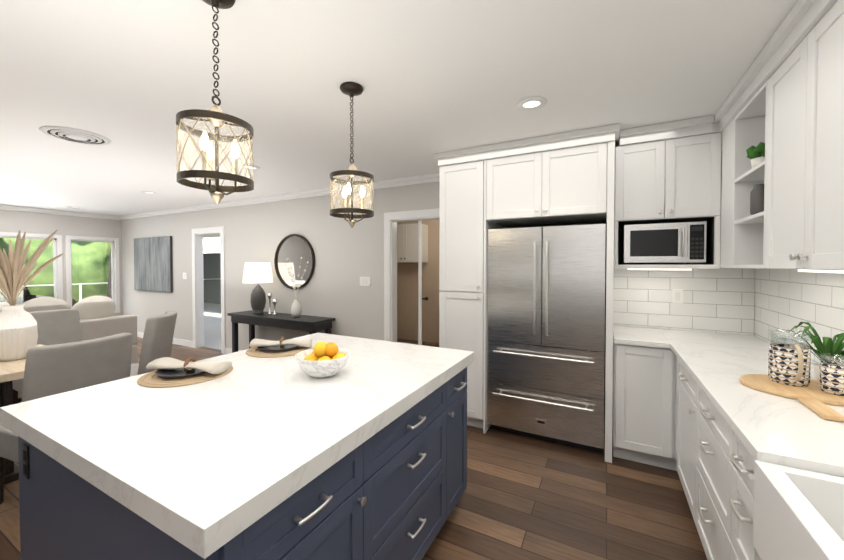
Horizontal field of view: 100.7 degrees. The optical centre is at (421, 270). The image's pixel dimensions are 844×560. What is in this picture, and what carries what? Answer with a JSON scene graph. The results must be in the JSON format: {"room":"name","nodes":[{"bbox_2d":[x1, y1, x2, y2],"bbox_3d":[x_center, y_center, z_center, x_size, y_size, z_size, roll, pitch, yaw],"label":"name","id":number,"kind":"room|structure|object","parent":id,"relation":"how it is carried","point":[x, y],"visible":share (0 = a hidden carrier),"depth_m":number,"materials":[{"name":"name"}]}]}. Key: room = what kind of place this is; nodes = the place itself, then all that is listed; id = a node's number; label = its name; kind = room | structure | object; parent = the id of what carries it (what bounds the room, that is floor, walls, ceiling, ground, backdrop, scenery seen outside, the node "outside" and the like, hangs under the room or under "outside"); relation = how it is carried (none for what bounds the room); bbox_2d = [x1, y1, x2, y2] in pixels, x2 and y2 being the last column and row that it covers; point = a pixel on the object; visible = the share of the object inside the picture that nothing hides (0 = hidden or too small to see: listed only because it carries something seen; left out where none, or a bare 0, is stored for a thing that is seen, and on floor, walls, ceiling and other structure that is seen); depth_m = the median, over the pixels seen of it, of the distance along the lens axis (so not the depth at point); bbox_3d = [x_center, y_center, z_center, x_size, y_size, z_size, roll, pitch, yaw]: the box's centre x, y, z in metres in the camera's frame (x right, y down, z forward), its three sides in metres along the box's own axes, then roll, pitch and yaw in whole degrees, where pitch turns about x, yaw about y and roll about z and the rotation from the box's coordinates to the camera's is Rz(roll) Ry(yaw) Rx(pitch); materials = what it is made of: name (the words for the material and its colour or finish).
{"room":"kitchen","nodes":[
{"label":"kitchen","id":0,"kind":"room"},
{"bbox_2d":[0,209,122,315],"bbox_3d":[-7.987,0.159,4.256,0.120,2.460,7.030,1,1,28],"label":"wall","id":1,"kind":"structure","parent":0,"point":[30,222],"depth_m":6.55,"materials":[{"name":"paint"}]},
{"bbox_2d":[0,204,117,219],"bbox_3d":[-7.924,-1.032,4.146,0.075,0.075,6.930,1,1,28],"label":"crown molding","id":2,"kind":"structure","parent":1,"relation":"attached to","point":[4,207],"depth_m":6.41,"materials":[{"name":"white wood"}]},
{"bbox_2d":[0,232,119,312],"bbox_3d":[-6.971,0.123,6.117,0.120,1.550,2.690,1,1,28],"label":"window","id":3,"kind":"structure","parent":1,"relation":"in","point":[58,273],"depth_m":6.60,"materials":[{"name":"white"}]},
{"bbox_2d":[0,337,706,559],"bbox_3d":[-3.512,1.479,1.916,10.240,0.100,7.270,1,1,28],"label":"floor","id":4,"kind":"structure","parent":0,"point":[523,497],"depth_m":2.09,"materials":[{"name":"brown wood"}]},
{"bbox_2d":[0,344,44,484],"bbox_3d":[-3.397,1.047,1.870,1.000,0.765,2.170,1,1,28],"label":"dining table","id":5,"kind":"object","parent":4,"relation":"on","point":[10,371],"visible":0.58,"depth_m":2.35,"materials":[{"name":"brown wood"}]},
{"bbox_2d":[0,230,62,361],"bbox_3d":[-3.015,0.178,2.597,0.810,0.946,0.514,1,1,28],"label":"vase","id":6,"kind":"object","parent":5,"relation":"on","point":[18,332],"visible":0.92,"depth_m":2.55,"materials":[{"name":"white ceramic"}]},
{"bbox_2d":[12,309,81,403],"bbox_3d":[-3.540,0.904,3.351,0.597,1.000,0.508,1,1,28],"label":"chair","id":7,"kind":"object","parent":4,"relation":"on","point":[60,326],"visible":0.12,"depth_m":3.50,"materials":[{"name":"grey fabric"}]},
{"bbox_2d":[0,333,131,503],"bbox_3d":[-2.258,0.923,2.229,0.597,1.000,0.508,0,1,20],"label":"chair","id":8,"kind":"object","parent":4,"relation":"on","point":[49,370],"visible":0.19,"depth_m":2.04,"materials":[{"name":"grey fabric"}]},
{"bbox_2d":[0,296,137,397],"bbox_3d":[-4.697,0.849,3.775,1.000,1.096,2.330,1,1,28],"label":"sofa","id":9,"kind":"object","parent":4,"relation":"on","point":[98,319],"visible":0.38,"depth_m":4.25,"materials":[{"name":"fabric"}]},
{"bbox_2d":[130,311,176,376],"bbox_3d":[-2.613,0.907,3.212,0.597,1.000,0.508,0,1,-20],"label":"chair","id":10,"kind":"object","parent":4,"relation":"on","point":[157,340],"visible":0.25,"depth_m":3.08,"materials":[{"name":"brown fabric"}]},
{"bbox_2d":[18,361,473,559],"bbox_3d":[-0.605,0.998,1.708,1.257,0.868,1.559,1,1,28],"label":"kitchen island","id":11,"kind":"object","parent":4,"relation":"on","point":[361,454],"depth_m":1.19,"materials":[{"name":"blue wood"}]},
{"bbox_2d":[0,333,473,559],"bbox_3d":[-0.624,0.532,1.715,1.280,0.061,1.620,1,1,28],"label":"island countertop","id":12,"kind":"structure","parent":11,"relation":"on","point":[195,463],"depth_m":1.15,"materials":[{"name":"white stone"}]},
{"bbox_2d":[137,357,232,387],"bbox_3d":[-1.128,0.460,1.690,0.396,0.083,0.384,1,1,28],"label":"place setting","id":13,"kind":"object","parent":12,"relation":"on","point":[171,372],"visible":1,"depth_m":1.64,"materials":[{"name":"grey fabric"}]},
{"bbox_2d":[246,337,312,357],"bbox_3d":[-0.880,0.452,2.174,0.392,0.083,0.384,1,1,28],"label":"place setting","id":14,"kind":"object","parent":12,"relation":"on","point":[263,348],"visible":1,"depth_m":2.12,"materials":[{"name":"grey"}]},
{"bbox_2d":[295,341,350,377],"bbox_3d":[-0.476,0.422,1.686,0.260,0.159,0.260,1,1,28],"label":"fruit bowl","id":15,"kind":"object","parent":12,"relation":"on","point":[321,359],"visible":1,"depth_m":1.64,"materials":[{"name":"ceramic"}]},
{"bbox_2d":[227,310,334,352],"bbox_3d":[-1.968,1.000,4.813,1.680,0.760,0.390,1,1,28],"label":"console table","id":16,"kind":"object","parent":4,"relation":"on","point":[311,324],"visible":0.52,"depth_m":4.66,"materials":[{"name":"black wood"}]},
{"bbox_2d":[243,262,272,313],"bbox_3d":[-2.345,0.249,5.006,0.406,0.733,0.406,1,1,28],"label":"table lamp","id":17,"kind":"object","parent":16,"relation":"on","point":[258,273],"visible":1,"depth_m":4.91,"materials":[{"name":"white fabric"}]},
{"bbox_2d":[267,293,271,313],"bbox_3d":[-2.142,0.467,4.924,0.063,0.300,0.063,0,1,16],"label":"candle holder","id":18,"kind":"object","parent":16,"relation":"on","point":[269,294],"depth_m":4.91,"materials":[{"name":"silver metal"}]},
{"bbox_2d":[270,298,276,314],"bbox_3d":[-2.053,0.508,4.878,0.063,0.220,0.063,0,1,16],"label":"candle holder","id":19,"kind":"object","parent":16,"relation":"on","point":[274,301],"depth_m":4.87,"materials":[{"name":"silver metal"}]},
{"bbox_2d":[285,257,308,316],"bbox_3d":[-1.698,0.219,4.670,0.372,0.803,0.169,1,1,28],"label":"vase","id":20,"kind":"object","parent":16,"relation":"on","point":[296,309],"visible":1,"depth_m":4.65,"materials":[{"name":"white ceramic"}]},
{"bbox_2d":[434,124,619,462],"bbox_3d":[0.913,0.179,3.138,1.466,2.458,0.692,1,1,28],"label":"surround","id":21,"kind":"object","parent":4,"relation":"on","point":[564,179],"visible":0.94,"depth_m":2.96,"materials":[{"name":"white wood"}]},
{"bbox_2d":[487,224,605,452],"bbox_3d":[1.083,0.526,3.050,0.905,1.763,0.626,1,1,28],"label":"fridge","id":22,"kind":"object","parent":4,"relation":"on","point":[545,326],"visible":1,"depth_m":2.80,"materials":[{"name":"silver metal"}]},
{"bbox_2d":[612,345,659,466],"bbox_3d":[1.726,0.972,2.764,0.385,0.884,0.617,1,1,28],"label":"base cabinet","id":23,"kind":"object","parent":4,"relation":"on","point":[636,368],"depth_m":2.52,"materials":[{"name":"white wood"}]},
{"bbox_2d":[613,325,667,348],"bbox_3d":[1.699,0.512,2.752,0.340,0.035,0.634,1,1,28],"label":"countertop","id":24,"kind":"structure","parent":23,"relation":"on","point":[622,335],"depth_m":2.60,"materials":[{"name":"white stone"}]},
{"bbox_2d":[660,329,843,472],"bbox_3d":[1.754,0.527,1.842,0.608,0.035,2.192,1,1,28],"label":"countertop","id":25,"kind":"structure","parent":23,"relation":"on","point":[771,427],"depth_m":1.33,"materials":[{"name":"white stone"}]},
{"bbox_2d":[739,374,843,421],"bbox_3d":[1.594,0.507,1.409,0.425,0.018,0.530,1,1,28],"label":"cutting board","id":26,"kind":"object","parent":25,"relation":"on","point":[814,397],"visible":0.81,"depth_m":1.42,"materials":[{"name":"brown wood"}]},
{"bbox_2d":[768,329,810,386],"bbox_3d":[1.610,0.383,1.522,0.128,0.225,0.181,1,1,28],"label":"pitcher","id":27,"kind":"object","parent":26,"relation":"on","point":[789,364],"visible":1,"depth_m":1.50,"materials":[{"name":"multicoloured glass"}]},
{"bbox_2d":[820,353,843,395],"bbox_3d":[1.686,0.422,1.421,0.094,0.150,0.094,1,1,28],"label":"tumbler","id":28,"kind":"object","parent":26,"relation":"on","point":[831,377],"visible":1,"depth_m":1.41,"materials":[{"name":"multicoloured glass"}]},
{"bbox_2d":[774,322,843,379],"bbox_3d":[1.833,0.381,1.639,0.248,0.262,0.397,1,1,28],"label":"fern","id":29,"kind":"object","parent":25,"relation":"on","point":[828,345],"visible":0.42,"depth_m":1.60,"materials":[{"name":"green plant"}]},
{"bbox_2d":[660,345,675,470],"bbox_3d":[1.929,0.982,2.211,0.655,0.884,0.213,1,1,28],"label":"base cabinet","id":30,"kind":"object","parent":4,"relation":"on","point":[667,358],"depth_m":2.43,"materials":[{"name":"white wood"}]},
{"bbox_2d":[676,361,691,500],"bbox_3d":[1.807,0.987,1.913,0.592,0.884,0.545,1,1,28],"label":"base cabinet","id":31,"kind":"object","parent":4,"relation":"on","point":[683,382],"depth_m":2.14,"materials":[{"name":"white wood"}]},
{"bbox_2d":[688,381,727,559],"bbox_3d":[1.558,0.995,1.442,0.592,0.884,0.638,1,1,28],"label":"base cabinet","id":32,"kind":"object","parent":4,"relation":"on","point":[699,417],"depth_m":1.61,"materials":[{"name":"white wood"}]},
{"bbox_2d":[724,429,843,559],"bbox_3d":[1.333,1.002,1.016,0.592,0.884,0.324,1,1,28],"label":"base cabinet","id":33,"kind":"object","parent":4,"relation":"on","point":[738,467],"depth_m":1.22,"materials":[{"name":"white wood"}]},
{"bbox_2d":[753,460,843,559],"bbox_3d":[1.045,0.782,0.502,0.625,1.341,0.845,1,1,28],"label":"sink","id":34,"kind":"object","parent":33,"relation":"in","point":[798,514],"visible":1,"depth_m":0.90,"materials":[{"name":"white ceramic"}]},
{"bbox_2d":[0,0,797,215],"bbox_3d":[-3.512,-1.081,1.873,10.240,0.100,7.270,1,1,28],"label":"ceiling","id":35,"kind":"structure","parent":0,"point":[130,79],"depth_m":1.89,"materials":[{"name":"paint"}]},
{"bbox_2d":[39,126,111,145],"bbox_3d":[-2.682,-1.036,2.719,0.400,0.016,0.400,1,1,28],"label":"ceiling vent","id":36,"kind":"object","parent":35,"relation":"in","point":[79,136],"visible":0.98,"depth_m":2.69,"materials":[{"name":"white metal"}]},
{"bbox_2d":[141,191,157,193],"bbox_3d":[-3.776,-1.075,4.845,0.184,0.010,0.184,1,1,28],"label":"recessed light","id":37,"kind":"object","parent":35,"relation":"in","point":[147,192],"visible":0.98,"depth_m":4.81,"materials":[{"name":"white"}]},
{"bbox_2d":[176,0,253,203],"bbox_3d":[-0.756,-0.632,1.285,0.246,0.776,0.246,1,1,28],"label":"pendant light","id":38,"kind":"object","parent":35,"relation":"hanging from","point":[216,117],"visible":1,"depth_m":1.27,"materials":[{"name":"brown metal"}]},
{"bbox_2d":[241,165,259,170],"bbox_3d":[-1.759,-1.054,3.588,0.184,0.010,0.184,1,1,28],"label":"recessed light","id":39,"kind":"object","parent":35,"relation":"in","point":[255,168],"visible":0.5,"depth_m":3.59,"materials":[{"name":"white"}]},
{"bbox_2d":[329,82,373,227],"bbox_3d":[-0.397,-0.636,1.977,0.246,0.792,0.246,1,1,28],"label":"pendant light","id":40,"kind":"object","parent":35,"relation":"hanging from","point":[352,90],"visible":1,"depth_m":1.95,"materials":[{"name":"brown metal"}]},
{"bbox_2d":[516,96,546,110],"bbox_3d":[0.679,-1.030,2.166,0.184,0.010,0.184,1,1,28],"label":"recessed light","id":41,"kind":"object","parent":35,"relation":"in","point":[532,103],"visible":0.98,"depth_m":2.16,"materials":[{"name":"white"}]},
{"bbox_2d":[397,219,439,346],"bbox_3d":[0.048,0.139,5.426,3.000,2.660,2.300,1,1,28],"label":"wall","id":42,"kind":"structure","parent":0,"point":[407,302],"depth_m":6.63,"materials":[{"name":"paint"}]},
{"bbox_2d":[397,223,427,262],"bbox_3d":[-0.260,-0.500,6.545,0.640,0.700,0.384,1,1,28],"label":"upper cabinet","id":43,"kind":"object","parent":42,"relation":"attached to","point":[407,243],"visible":0.83,"depth_m":6.38,"materials":[{"name":"white wood"}]},
{"bbox_2d":[418,220,427,344],"bbox_3d":[-0.023,0.383,4.591,0.395,1.980,0.707,1,1,28],"label":"hall door","id":44,"kind":"structure","parent":42,"relation":"in","point":[420,298],"depth_m":4.20,"materials":[{"name":"white wood"}]},
{"bbox_2d":[121,151,741,349],"bbox_3d":[-1.897,0.145,5.084,10.120,2.460,0.120,1,1,28],"label":"wall","id":45,"kind":"structure","parent":0,"point":[347,256],"depth_m":5.04,"materials":[{"name":"paint"}]},
{"bbox_2d":[134,236,172,291],"bbox_3d":[-5.185,-0.118,6.722,1.330,1.030,0.040,1,1,28],"label":"canvas art","id":46,"kind":"object","parent":45,"relation":"attached to","point":[153,264],"visible":1,"depth_m":6.66,"materials":[{"name":"grey"}]},
{"bbox_2d":[137,332,192,347],"bbox_3d":[-5.145,1.297,6.741,2.545,0.100,0.015,1,1,28],"label":"baseboard","id":47,"kind":"structure","parent":45,"relation":"attached to","point":[186,343],"depth_m":6.33,"materials":[{"name":"white wood"}]},
{"bbox_2d":[225,348,241,353],"bbox_3d":[-1.840,1.327,4.997,3.130,0.100,0.015,1,1,28],"label":"baseboard","id":48,"kind":"structure","parent":45,"relation":"attached to","point":[227,350],"depth_m":5.68,"materials":[{"name":"white"}]},
{"bbox_2d":[118,173,438,219],"bbox_3d":[-2.941,-1.055,5.505,7.620,0.075,0.075,1,1,28],"label":"crown molding","id":49,"kind":"structure","parent":45,"relation":"attached to","point":[421,179],"depth_m":4.94,"materials":[{"name":"white wood"}]},
{"bbox_2d":[274,234,314,288],"bbox_3d":[-1.810,-0.123,4.942,0.780,0.780,0.038,1,1,28],"label":"round mirror","id":50,"kind":"object","parent":45,"relation":"attached to","point":[294,248],"visible":0.94,"depth_m":4.94,"materials":[{"name":"brown mirror"}]},
{"bbox_2d":[360,277,369,285],"bbox_3d":[-0.715,0.137,4.387,0.162,0.116,0.008,1,1,28],"label":"switch plate","id":51,"kind":"object","parent":45,"relation":"attached to","point":[364,281],"visible":1,"depth_m":4.38,"materials":[{"name":"white plastic"}]},
{"bbox_2d":[614,115,721,269],"bbox_3d":[1.848,-0.523,2.709,0.629,1.040,0.557,1,1,28],"label":"upper cabinet","id":52,"kind":"object","parent":45,"relation":"attached to","point":[668,172],"visible":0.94,"depth_m":2.49,"materials":[{"name":"white wood"}]},
{"bbox_2d":[622,221,706,263],"bbox_3d":[1.829,-0.198,2.683,0.495,0.295,0.402,1,1,28],"label":"microwave","id":53,"kind":"object","parent":52,"relation":"in","point":[683,242],"visible":1,"depth_m":2.54,"materials":[{"name":"silver metal"}]},
{"bbox_2d":[613,267,754,334],"bbox_3d":[2.118,0.222,2.892,0.948,0.540,0.010,1,1,28],"label":"wall tile","id":54,"kind":"structure","parent":45,"relation":"attached to","point":[720,300],"depth_m":2.85,"materials":[{"name":"white tile"}]},
{"bbox_2d":[672,289,682,302],"bbox_3d":[2.111,0.212,2.886,0.070,0.114,0.008,1,1,28],"label":"outlet","id":55,"kind":"object","parent":54,"relation":"attached to","point":[677,295],"visible":1,"depth_m":2.88,"materials":[{"name":"white plastic"}]},
{"bbox_3d":[0.963,0.239,-0.467,0.120,2.460,7.270,1,1,28],"label":"wall","id":56,"kind":"structure","parent":0,"visible":0},
{"bbox_2d":[720,92,759,268],"bbox_3d":[2.102,-0.525,2.164,0.327,1.018,0.270,1,1,28],"label":"open shelf","id":57,"kind":"object","parent":56,"relation":"attached to","point":[739,122],"depth_m":2.11,"materials":[{"name":"white wood"}]},
{"bbox_2d":[746,142,764,167],"bbox_3d":[1.836,-0.620,1.902,0.115,0.146,0.120,1,1,28],"label":"potted plant","id":58,"kind":"object","parent":57,"relation":"in","point":[755,154],"visible":0.65,"depth_m":1.88,"materials":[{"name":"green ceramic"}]},
{"bbox_2d":[750,184,763,214],"bbox_3d":[1.829,-0.380,1.887,0.084,0.165,0.084,1,1,28],"label":"shelf box","id":59,"kind":"object","parent":57,"relation":"in","point":[756,199],"visible":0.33,"depth_m":1.87,"materials":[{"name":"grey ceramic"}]},
{"bbox_2d":[754,269,843,363],"bbox_3d":[1.419,0.262,0.536,0.010,0.540,4.830,1,1,28],"label":"wall tile","id":60,"kind":"structure","parent":56,"relation":"attached to","point":[787,299],"depth_m":2.07,"materials":[{"name":"white tile"}]},
{"bbox_2d":[756,0,843,272],"bbox_3d":[1.629,-0.510,1.267,0.327,1.018,0.839,1,1,28],"label":"upper cabinet","id":61,"kind":"object","parent":56,"relation":"attached to","point":[784,102],"depth_m":1.36,"materials":[{"name":"white wood"}]},
{"label":"outside","id":62,"kind":"structure","parent":0,"visible":0},
{"bbox_2d":[0,284,53,303],"bbox_3d":[-14.338,1.687,10.332,85.000,0.200,85.000,1,1,28],"label":"ground","id":63,"kind":"structure","parent":62,"point":[20,298],"depth_m":18.67,"materials":[{"name":"white"}]},
{"bbox_2d":[23,283,35,301],"bbox_3d":[-18.675,-2.875,15.911,4.915,8.734,6.387,1,1,28],"label":"tree","id":64,"kind":"object","parent":63,"relation":"on","point":[26,294],"depth_m":16.27,"materials":[{"name":"green plant"}]},
{"bbox_2d":[0,238,110,306],"bbox_3d":[-10.295,-0.919,10.149,4.313,5.018,3.854,1,1,28],"label":"tree","id":65,"kind":"object","parent":63,"relation":"on","point":[43,276],"depth_m":9.28,"materials":[{"name":"green plant"}]},
{"bbox_2d":[107,252,111,298],"bbox_3d":[-7.848,-1.233,9.166,3.399,5.703,2.982,1,1,28],"label":"trunk","id":66,"kind":"object","parent":63,"relation":"on","point":[109,294],"depth_m":8.90,"materials":[{"name":"grey"}]},
{"bbox_2d":[22,278,220,300],"bbox_3d":[-10.351,1.017,6.519,0.043,1.267,18.050,1,1,28],"label":"fence","id":67,"kind":"object","parent":63,"relation":"on","point":[80,292],"depth_m":9.15,"materials":[{"name":"white"}]},
{"bbox_2d":[203,234,220,349],"bbox_3d":[-5.899,0.145,9.798,12.400,2.900,4.480,1,1,28],"label":"patio","id":68,"kind":"structure","parent":63,"relation":"on","point":[212,300],"depth_m":13.10,"materials":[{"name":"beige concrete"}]}
]}

